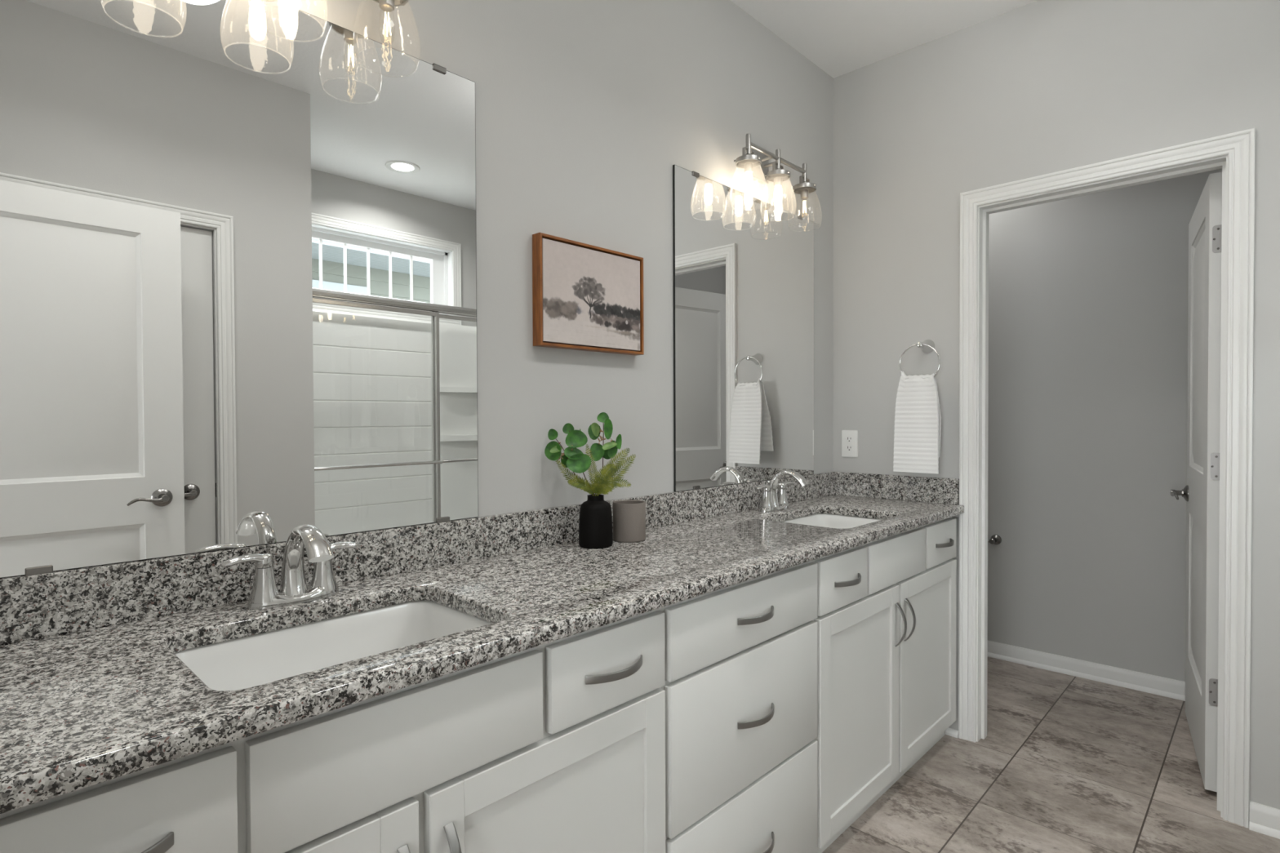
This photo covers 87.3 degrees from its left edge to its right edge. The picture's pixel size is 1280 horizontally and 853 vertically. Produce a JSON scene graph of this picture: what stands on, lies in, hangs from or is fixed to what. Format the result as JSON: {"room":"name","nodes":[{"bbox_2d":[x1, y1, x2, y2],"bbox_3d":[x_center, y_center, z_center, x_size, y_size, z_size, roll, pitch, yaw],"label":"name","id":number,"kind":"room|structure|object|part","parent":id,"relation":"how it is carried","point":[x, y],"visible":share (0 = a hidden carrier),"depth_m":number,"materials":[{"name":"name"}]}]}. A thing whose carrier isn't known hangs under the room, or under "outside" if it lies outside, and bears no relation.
{"room":"bathroom","nodes":[
{"label":"bathroom","id":0,"kind":"room"},
{"bbox_2d":[277,0,833,516],"bbox_3d":[-0.158,-0.145,1.985,0.100,2.751,3.075,1,1,44],"label":"wall","id":1,"kind":"structure","parent":0,"point":[585,110],"depth_m":1.96,"materials":[{"name":"grey paint"}]},
{"bbox_2d":[0,0,478,578],"bbox_3d":[-0.714,-0.304,1.318,0.012,1.069,0.906,1,1,44],"label":"wall mirror","id":2,"kind":"object","parent":1,"relation":"attached to","point":[237,238],"visible":1,"depth_m":1.25,"materials":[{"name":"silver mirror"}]},
{"bbox_2d":[283,0,408,40],"bbox_3d":[-0.665,-0.885,1.256,0.161,0.273,0.511,1,1,44],"label":"vanity light","id":3,"kind":"object","parent":1,"relation":"attached to","point":[388,6],"visible":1,"depth_m":1.38,"materials":[{"name":"silver metal"}]},
{"bbox_3d":[-0.653,-0.826,1.247,0.030,0.074,0.030,1,1,44],"label":"bulb","id":4,"kind":"part","parent":3,"relation":"part of","materials":[{"name":"white glass"}]},
{"bbox_2d":[378,0,394,12],"bbox_3d":[-0.523,-0.879,1.384,0.030,0.030,0.030,1,1,44],"label":"socket","id":5,"kind":"object","parent":3,"relation":"attached to","point":[385,5],"depth_m":1.38,"materials":[{"name":"silver metal"}]},
{"bbox_2d":[0,471,835,645],"bbox_3d":[-0.117,0.269,1.945,0.019,0.100,2.855,1,1,44],"label":"backsplash","id":6,"kind":"structure","parent":1,"relation":"attached to","point":[34,606],"depth_m":1.32,"materials":[{"name":"stone"}]},
{"bbox_2d":[532,232,644,355],"bbox_3d":[-0.137,-0.363,1.907,0.034,0.294,0.394,1,1,44],"label":"framed picture","id":7,"kind":"object","parent":1,"relation":"attached to","point":[586,297],"visible":1,"depth_m":1.88,"materials":[{"name":"brown wood"}]},
{"bbox_2d":[672,164,813,492],"bbox_3d":[0.424,-0.325,2.512,0.012,1.069,0.901,1,1,44],"label":"wall mirror","id":8,"kind":"object","parent":1,"relation":"attached to","point":[744,264],"visible":0.91,"depth_m":2.44,"materials":[{"name":"silver mirror"}]},
{"bbox_2d":[733,133,816,212],"bbox_3d":[0.497,-0.907,2.474,0.161,0.273,0.511,1,1,44],"label":"vanity light","id":9,"kind":"object","parent":1,"relation":"attached to","point":[755,163],"visible":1,"depth_m":2.46,"materials":[{"name":"silver metal"}]},
{"bbox_2d":[743,162,752,173],"bbox_3d":[0.376,-0.896,2.327,0.030,0.030,0.030,1,1,44],"label":"socket","id":10,"kind":"object","parent":9,"relation":"attached to","point":[748,166],"depth_m":2.31,"materials":[{"name":"silver metal"}]},
{"bbox_3d":[0.376,-0.971,2.326,0.018,0.085,0.018,1,1,44],"label":"post","id":11,"kind":"part","parent":9,"relation":"part of","materials":[{"name":"silver metal"}]},
{"bbox_3d":[0.377,-0.845,2.328,0.030,0.074,0.030,1,1,44],"label":"bulb","id":12,"kind":"part","parent":9,"relation":"part of","materials":[{"name":"white glass"}]},
{"bbox_3d":[0.445,-0.985,2.522,0.020,0.118,0.118,1,1,44],"label":"plate","id":13,"kind":"part","parent":9,"relation":"part of","materials":[{"name":"silver metal"}]},
{"bbox_3d":[0.458,-0.984,2.468,0.078,0.012,0.012,1,1,44],"label":"arm","id":14,"kind":"part","parent":9,"relation":"part of","materials":[{"name":"silver metal"}]},
{"bbox_3d":[0.500,-0.985,2.512,0.078,0.012,0.012,1,1,44],"label":"arm","id":15,"kind":"part","parent":9,"relation":"part of","materials":[{"name":"silver metal"}]},
{"bbox_2d":[773,177,782,186],"bbox_3d":[0.507,-0.898,2.464,0.030,0.030,0.030,1,1,44],"label":"socket","id":16,"kind":"object","parent":9,"relation":"attached to","point":[777,180],"depth_m":2.45,"materials":[{"name":"silver metal"}]},
{"bbox_3d":[0.507,-0.974,2.463,0.018,0.085,0.018,1,1,44],"label":"post","id":17,"kind":"part","parent":9,"relation":"part of","materials":[{"name":"silver metal"}]},
{"bbox_3d":[0.508,-0.848,2.465,0.030,0.074,0.030,1,1,44],"label":"bulb","id":18,"kind":"part","parent":9,"relation":"part of","materials":[{"name":"white glass"}]},
{"bbox_2d":[800,189,808,199],"bbox_3d":[0.639,-0.901,2.602,0.030,0.030,0.030,1,1,44],"label":"socket","id":19,"kind":"object","parent":9,"relation":"attached to","point":[804,193],"depth_m":2.59,"materials":[{"name":"silver metal"}]},
{"bbox_3d":[0.638,-0.976,2.601,0.018,0.085,0.018,1,1,44],"label":"post","id":20,"kind":"part","parent":9,"relation":"part of","materials":[{"name":"silver metal"}]},
{"bbox_2d":[730,0,1037,78],"bbox_3d":[1.151,-1.569,1.496,3.450,0.100,4.210,1,1,44],"label":"ceiling","id":21,"kind":"structure","parent":0,"point":[840,37],"depth_m":2.54,"materials":[{"name":"white paint"}]},
{"bbox_2d":[893,370,941,473],"bbox_3d":[1.091,-0.021,2.647,0.197,0.401,0.088,1,1,44],"label":"hand towel","id":22,"kind":"object","parent":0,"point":[917,417],"visible":1,"depth_m":2.62,"materials":[{"name":"white fabric"}]},
{"bbox_2d":[822,657,1279,852],"bbox_3d":[0.615,1.282,0.926,3.500,0.080,5.850,1,1,44],"label":"floor","id":23,"kind":"structure","parent":0,"point":[1064,763],"depth_m":2.29,"materials":[{"name":"tile"}]},
{"bbox_2d":[0,607,665,852],"bbox_3d":[-0.491,0.803,1.152,0.557,0.880,1.079,1,1,44],"label":"base cabinet","id":24,"kind":"object","parent":23,"relation":"on","point":[557,746],"visible":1,"depth_m":1.00,"materials":[{"name":"grey wood"}]},
{"bbox_3d":[-0.589,0.464,0.705,0.019,0.149,0.290,1,1,44],"label":"drawer","id":25,"kind":"part","parent":24,"relation":"part of","materials":[{"name":"grey wood"}]},
{"bbox_3d":[-0.566,0.465,0.691,0.034,0.015,0.149,1,1,44],"label":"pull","id":26,"kind":"part","parent":24,"relation":"part of","materials":[{"name":"silver metal"}]},
{"bbox_3d":[-0.507,0.861,0.795,0.019,0.628,0.523,1,1,44],"label":"door","id":27,"kind":"part","parent":24,"relation":"part of","materials":[{"name":"grey wood"}]},
{"bbox_3d":[-0.327,0.668,0.943,0.034,0.143,0.015,1,1,44],"label":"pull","id":28,"kind":"part","parent":24,"relation":"part of","materials":[{"name":"silver metal"}]},
{"bbox_3d":[-0.276,0.667,0.996,0.034,0.143,0.015,1,1,44],"label":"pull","id":29,"kind":"part","parent":24,"relation":"part of","materials":[{"name":"silver metal"}]},
{"bbox_2d":[0,471,964,813],"bbox_3d":[0.078,0.286,1.760,0.556,0.130,2.855,1,1,44],"label":"countertop","id":30,"kind":"structure","parent":24,"relation":"on","point":[95,689],"depth_m":1.18,"materials":[{"name":"stone"}]},
{"bbox_2d":[220,524,360,609],"bbox_3d":[-0.650,0.255,1.255,0.195,0.151,0.193,0,1,-6],"label":"faucet","id":31,"kind":"object","parent":30,"relation":"on","point":[294,588],"visible":1,"depth_m":1.24,"materials":[{"name":"silver metal"}]},
{"bbox_3d":[-0.711,0.245,1.214,0.031,0.026,0.086,1,1,44],"label":"lever","id":32,"kind":"part","parent":31,"relation":"part of","materials":[{"name":"silver metal"}]},
{"bbox_3d":[-0.692,0.289,1.235,0.052,0.060,0.052,1,1,44],"label":"handle","id":33,"kind":"part","parent":31,"relation":"part of","materials":[{"name":"silver metal"}]},
{"bbox_3d":[-0.656,0.318,1.274,0.060,0.025,0.162,1,1,44],"label":"plate","id":34,"kind":"part","parent":31,"relation":"part of","materials":[{"name":"silver metal"}]},
{"bbox_3d":[-0.616,0.256,1.235,0.166,0.151,0.052,1,1,44],"label":"spout","id":35,"kind":"part","parent":31,"relation":"part of","materials":[{"name":"silver metal"}]},
{"bbox_3d":[-0.619,0.288,1.311,0.052,0.060,0.052,1,1,44],"label":"handle","id":36,"kind":"part","parent":31,"relation":"part of","materials":[{"name":"silver metal"}]},
{"bbox_3d":[-0.600,0.243,1.331,0.031,0.026,0.086,1,1,44],"label":"lever","id":37,"kind":"part","parent":31,"relation":"part of","materials":[{"name":"silver metal"}]},
{"bbox_2d":[173,600,493,690],"bbox_3d":[-0.488,0.437,1.119,0.395,0.148,0.525,1,1,44],"label":"undermount sink","id":38,"kind":"object","parent":30,"relation":"in","point":[257,660],"visible":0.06,"depth_m":1.24,"materials":[{"name":"white ceramic"}]},
{"bbox_2d":[578,494,613,548],"bbox_3d":[-0.119,0.252,1.800,0.091,0.136,0.091,1,1,44],"label":"bottle vase","id":39,"kind":"object","parent":30,"relation":"on","point":[595,522],"visible":0.98,"depth_m":1.76,"materials":[{"name":"black ceramic"}]},
{"bbox_2d":[544,428,592,495],"bbox_3d":[-0.187,0.120,1.786,0.132,0.229,0.030,0,1,-11],"label":"eucalyptus sprig","id":40,"kind":"object","parent":39,"relation":"in","point":[553,449],"visible":0.84,"depth_m":1.78,"materials":[{"name":"green plant"}]},
{"bbox_2d":[555,459,592,493],"bbox_3d":[-0.172,0.159,1.782,0.107,0.152,0.018,0,1,-11],"label":"fern sprig","id":41,"kind":"object","parent":39,"relation":"in","point":[557,461],"visible":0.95,"depth_m":1.78,"materials":[{"name":"green plant"}]},
{"bbox_2d":[562,422,595,496],"bbox_3d":[-0.161,0.113,1.778,0.088,0.244,0.044,0,1,-4],"label":"eucalyptus sprig","id":42,"kind":"object","parent":39,"relation":"in","point":[579,462],"visible":0.94,"depth_m":1.78,"materials":[{"name":"green plant"}]},
{"bbox_2d":[567,476,595,496],"bbox_3d":[-0.152,0.183,1.774,0.077,0.104,0.020,-1,1,-29],"label":"fern sprig","id":43,"kind":"object","parent":39,"relation":"in","point":[579,485],"visible":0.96,"depth_m":1.77,"materials":[{"name":"green plant"}]},
{"bbox_2d":[585,444,598,493],"bbox_3d":[-0.128,0.141,1.789,0.038,0.187,0.019,0,1,-5],"label":"fern sprig","id":44,"kind":"object","parent":39,"relation":"in","point":[588,451],"visible":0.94,"depth_m":1.79,"materials":[{"name":"green plant"}]},
{"bbox_2d":[591,462,615,496],"bbox_3d":[-0.100,0.164,1.770,0.074,0.141,0.030,0,1,33],"label":"fern sprig","id":45,"kind":"object","parent":39,"relation":"in","point":[611,468],"visible":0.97,"depth_m":1.76,"materials":[{"name":"green plant"}]},
{"bbox_2d":[587,412,622,471],"bbox_3d":[-0.094,0.098,1.787,0.091,0.273,0.036,0,1,0],"label":"eucalyptus sprig","id":46,"kind":"object","parent":39,"relation":"in","point":[608,450],"visible":0.94,"depth_m":1.79,"materials":[{"name":"green plant"}]},
{"bbox_3d":[-0.106,0.108,1.795,0.020,0.252,0.007,0,1,11],"label":"stem","id":47,"kind":"part","parent":46,"relation":"part of","materials":[{"name":"brown"}]},
{"bbox_2d":[595,448,630,496],"bbox_3d":[-0.075,0.145,1.786,0.099,0.178,0.020,0,1,6],"label":"fern sprig","id":48,"kind":"object","parent":39,"relation":"in","point":[624,452],"visible":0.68,"depth_m":1.79,"materials":[{"name":"green plant"}]},
{"bbox_2d":[595,475,631,496],"bbox_3d":[-0.073,0.181,1.768,0.101,0.108,0.025,0,1,21],"label":"fern sprig","id":49,"kind":"object","parent":39,"relation":"in","point":[599,489],"visible":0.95,"depth_m":1.77,"materials":[{"name":"green plant"}]},
{"bbox_3d":[-0.074,0.190,1.773,0.093,0.089,0.013,0,1,22],"label":"stem","id":50,"kind":"part","parent":49,"relation":"part of","materials":[{"name":"green plant"}]},
{"bbox_2d":[598,453,635,491],"bbox_3d":[-0.066,0.154,1.779,0.111,0.162,0.023,0,1,11],"label":"fern sprig","id":51,"kind":"object","parent":39,"relation":"in","point":[624,472],"visible":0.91,"depth_m":1.78,"materials":[{"name":"green plant"}]},
{"bbox_2d":[612,499,645,542],"bbox_3d":[-0.030,0.265,1.886,0.093,0.107,0.093,1,1,44],"label":"cup","id":52,"kind":"object","parent":30,"relation":"on","point":[628,515],"visible":0.99,"depth_m":1.85,"materials":[{"name":"beige ceramic"}]},
{"bbox_2d":[755,470,809,511],"bbox_3d":[0.503,0.234,2.465,0.195,0.151,0.193,0,1,-6],"label":"faucet","id":53,"kind":"object","parent":30,"relation":"on","point":[771,500],"visible":1,"depth_m":2.45,"materials":[{"name":"silver metal"}]},
{"bbox_3d":[0.442,0.223,2.424,0.031,0.026,0.087,1,1,44],"label":"lever","id":54,"kind":"part","parent":53,"relation":"part of","materials":[{"name":"silver metal"}]},
{"bbox_3d":[0.462,0.267,2.445,0.052,0.060,0.052,1,1,44],"label":"handle","id":55,"kind":"part","parent":53,"relation":"part of","materials":[{"name":"silver metal"}]},
{"bbox_3d":[0.498,0.296,2.484,0.060,0.025,0.162,1,1,44],"label":"plate","id":56,"kind":"part","parent":53,"relation":"part of","materials":[{"name":"silver metal"}]},
{"bbox_3d":[0.534,0.266,2.521,0.052,0.060,0.052,1,1,44],"label":"handle","id":57,"kind":"part","parent":53,"relation":"part of","materials":[{"name":"silver metal"}]},
{"bbox_3d":[0.554,0.221,2.541,0.031,0.026,0.087,1,1,44],"label":"lever","id":58,"kind":"part","parent":53,"relation":"part of","materials":[{"name":"silver metal"}]},
{"bbox_3d":[0.537,0.234,2.445,0.166,0.151,0.052,1,1,44],"label":"spout","id":59,"kind":"part","parent":53,"relation":"part of","materials":[{"name":"silver metal"}]},
{"bbox_2d":[782,513,883,528],"bbox_3d":[0.666,0.415,2.330,0.395,0.148,0.525,1,1,44],"label":"undermount sink","id":60,"kind":"object","parent":30,"relation":"in","point":[824,520],"visible":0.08,"depth_m":2.54,"materials":[{"name":"white ceramic"}]},
{"bbox_3d":[-0.134,0.854,1.186,0.019,0.628,0.523,1,1,44],"label":"door","id":61,"kind":"part","parent":24,"relation":"part of","materials":[{"name":"grey wood"}]},
{"bbox_3d":[-0.057,0.454,1.263,0.019,0.149,0.294,1,1,44],"label":"drawer","id":62,"kind":"part","parent":24,"relation":"part of","materials":[{"name":"grey wood"}]},
{"bbox_3d":[-0.036,0.455,1.246,0.034,0.015,0.149,1,1,44],"label":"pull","id":63,"kind":"part","parent":24,"relation":"part of","materials":[{"name":"silver metal"}]},
{"bbox_2d":[661,560,817,852],"bbox_3d":[0.096,0.792,1.768,0.557,0.880,0.621,1,1,44],"label":"base cabinet","id":64,"kind":"object","parent":23,"relation":"on","point":[740,687],"visible":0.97,"depth_m":1.56,"materials":[{"name":"grey wood"}]},
{"bbox_3d":[0.265,0.448,1.601,0.019,0.149,0.606,1,1,44],"label":"drawer","id":65,"kind":"part","parent":64,"relation":"part of","materials":[{"name":"grey wood"}]},
{"bbox_3d":[0.268,1.009,1.609,0.019,0.304,0.606,1,1,44],"label":"drawer","id":66,"kind":"part","parent":64,"relation":"part of","materials":[{"name":"grey wood"}]},
{"bbox_3d":[0.286,0.448,1.584,0.034,0.015,0.149,1,1,44],"label":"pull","id":67,"kind":"part","parent":64,"relation":"part of","materials":[{"name":"silver metal"}]},
{"bbox_3d":[0.287,0.689,1.587,0.034,0.015,0.149,1,1,44],"label":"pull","id":68,"kind":"part","parent":64,"relation":"part of","materials":[{"name":"silver metal"}]},
{"bbox_3d":[0.288,1.009,1.592,0.034,0.015,0.149,1,1,44],"label":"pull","id":69,"kind":"part","parent":64,"relation":"part of","materials":[{"name":"silver metal"}]},
{"bbox_2d":[813,516,956,852],"bbox_3d":[0.683,0.781,2.383,0.557,0.880,1.079,1,1,44],"label":"base cabinet","id":70,"kind":"object","parent":23,"relation":"on","point":[886,620],"visible":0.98,"depth_m":2.12,"materials":[{"name":"grey wood"}]},
{"bbox_3d":[0.585,0.442,1.936,0.019,0.149,0.290,1,1,44],"label":"drawer","id":71,"kind":"part","parent":70,"relation":"part of","materials":[{"name":"grey wood"}]},
{"bbox_3d":[0.608,0.442,1.922,0.034,0.015,0.149,1,1,44],"label":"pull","id":72,"kind":"part","parent":70,"relation":"part of","materials":[{"name":"silver metal"}]},
{"bbox_3d":[0.667,0.839,2.026,0.019,0.628,0.523,1,1,44],"label":"door","id":73,"kind":"part","parent":70,"relation":"part of","materials":[{"name":"grey wood"}]},
{"bbox_3d":[0.847,0.646,2.175,0.034,0.143,0.015,1,1,44],"label":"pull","id":74,"kind":"part","parent":70,"relation":"part of","materials":[{"name":"silver metal"}]},
{"bbox_3d":[0.897,0.645,2.227,0.034,0.143,0.015,1,1,44],"label":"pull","id":75,"kind":"part","parent":70,"relation":"part of","materials":[{"name":"silver metal"}]},
{"bbox_3d":[1.040,0.832,2.417,0.019,0.628,0.523,1,1,44],"label":"door","id":76,"kind":"part","parent":70,"relation":"part of","materials":[{"name":"grey wood"}]},
{"bbox_3d":[1.117,0.432,2.494,0.019,0.149,0.294,1,1,44],"label":"drawer","id":77,"kind":"part","parent":70,"relation":"part of","materials":[{"name":"grey wood"}]},
{"bbox_3d":[1.137,0.432,2.477,0.034,0.015,0.149,1,1,44],"label":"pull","id":78,"kind":"part","parent":70,"relation":"part of","materials":[{"name":"silver metal"}]},
{"bbox_2d":[833,0,1279,813],"bbox_3d":[1.793,-0.155,2.170,3.370,2.751,0.115,1,1,44],"label":"wall","id":79,"kind":"structure","parent":0,"point":[1039,87],"depth_m":2.45,"materials":[{"name":"grey paint"}]},
{"bbox_2d":[841,430,857,457],"bbox_3d":[0.915,0.075,2.926,0.074,0.116,0.007,1,1,44],"label":"power outlet","id":80,"kind":"object","parent":79,"relation":"attached to","point":[849,437],"visible":1,"depth_m":2.92,"materials":[{"name":"white plastic"}]},
{"bbox_2d":[845,435,853,442],"bbox_3d":[0.914,0.055,2.925,0.033,0.027,0.002,1,1,44],"label":"receptacle","id":81,"kind":"object","parent":80,"relation":"attached to","point":[848,438],"depth_m":2.92,"materials":[{"name":"white plastic"}]},
{"bbox_2d":[845,444,853,451],"bbox_3d":[0.914,0.094,2.925,0.033,0.027,0.002,1,1,44],"label":"receptacle","id":82,"kind":"object","parent":80,"relation":"attached to","point":[848,447],"depth_m":2.92,"materials":[{"name":"white plastic"}]},
{"bbox_2d":[898,339,940,377],"bbox_3d":[1.123,-0.258,2.660,0.160,0.181,0.096,1,1,44],"label":"towel ring","id":83,"kind":"object","parent":79,"relation":"attached to","point":[927,346],"visible":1,"depth_m":2.66,"materials":[{"name":"silver metal"}]},
{"bbox_3d":[1.124,-0.321,2.659,0.056,0.056,0.096,1,1,44],"label":"wall post","id":84,"kind":"part","parent":83,"relation":"part of","materials":[{"name":"silver metal"}]},
{"bbox_2d":[945,728,958,737],"bbox_3d":[1.229,1.205,2.638,0.046,0.021,0.022,1,1,44],"label":"baseboard","id":85,"kind":"structure","parent":79,"relation":"attached to","point":[948,731],"depth_m":2.63,"materials":[{"name":"white paint"}]},
{"bbox_2d":[976,155,1228,817],"bbox_3d":[1.594,0.183,2.366,0.746,2.070,0.115,1,1,44],"label":"trim","id":86,"kind":"structure","parent":79,"relation":"attached to","point":[1220,162],"depth_m":2.46,"materials":[{"name":"white paint"}]},
{"bbox_2d":[958,128,1255,828],"bbox_3d":[1.548,0.161,2.318,0.839,2.117,0.018,1,1,44],"label":"trim","id":87,"kind":"structure","parent":79,"relation":"attached to","point":[1239,146],"depth_m":2.07,"materials":[{"name":"white paint"}]},
{"bbox_2d":[1169,172,1222,791],"bbox_3d":[2.068,0.183,2.495,0.151,2.027,0.719,0,1,39],"label":"door","id":88,"kind":"structure","parent":79,"relation":"in","point":[1201,493],"depth_m":2.28,"materials":[{"name":"white paint"}]},
{"bbox_3d":[2.168,0.278,2.720,0.016,0.027,0.115,0,1,32],"label":"lever","id":89,"kind":"part","parent":88,"relation":"part of","materials":[{"name":"silver metal"}]},
{"bbox_3d":[2.215,0.273,2.754,0.057,0.067,0.067,0,1,35],"label":"handle","id":90,"kind":"part","parent":88,"relation":"part of","materials":[{"name":"silver metal"}]},
{"bbox_2d":[1248,800,1279,839],"bbox_3d":[2.079,1.185,1.825,0.622,0.078,0.024,1,1,44],"label":"baseboard","id":91,"kind":"structure","parent":79,"relation":"attached to","point":[1263,819],"depth_m":2.02,"materials":[{"name":"white paint"}]},
{"bbox_2d":[987,168,1222,681],"bbox_3d":[1.981,-0.174,3.417,1.920,2.751,0.100,1,1,44],"label":"wall","id":92,"kind":"structure","parent":0,"point":[1088,295],"depth_m":3.19,"materials":[{"name":"grey paint"}]},
{"bbox_2d":[987,534,1001,544],"bbox_3d":[1.772,0.588,3.510,0.202,0.052,0.074,1,1,44],"label":"paper holder","id":93,"kind":"object","parent":92,"relation":"attached to","point":[995,539],"visible":0.55,"depth_m":3.46,"materials":[{"name":"silver metal"}]},
{"bbox_2d":[987,640,1185,701],"bbox_3d":[1.944,1.163,3.392,1.720,0.078,0.024,1,1,44],"label":"baseboard","id":94,"kind":"structure","parent":92,"relation":"attached to","point":[1145,682],"depth_m":3.19,"materials":[{"name":"white paint"}]}
]}

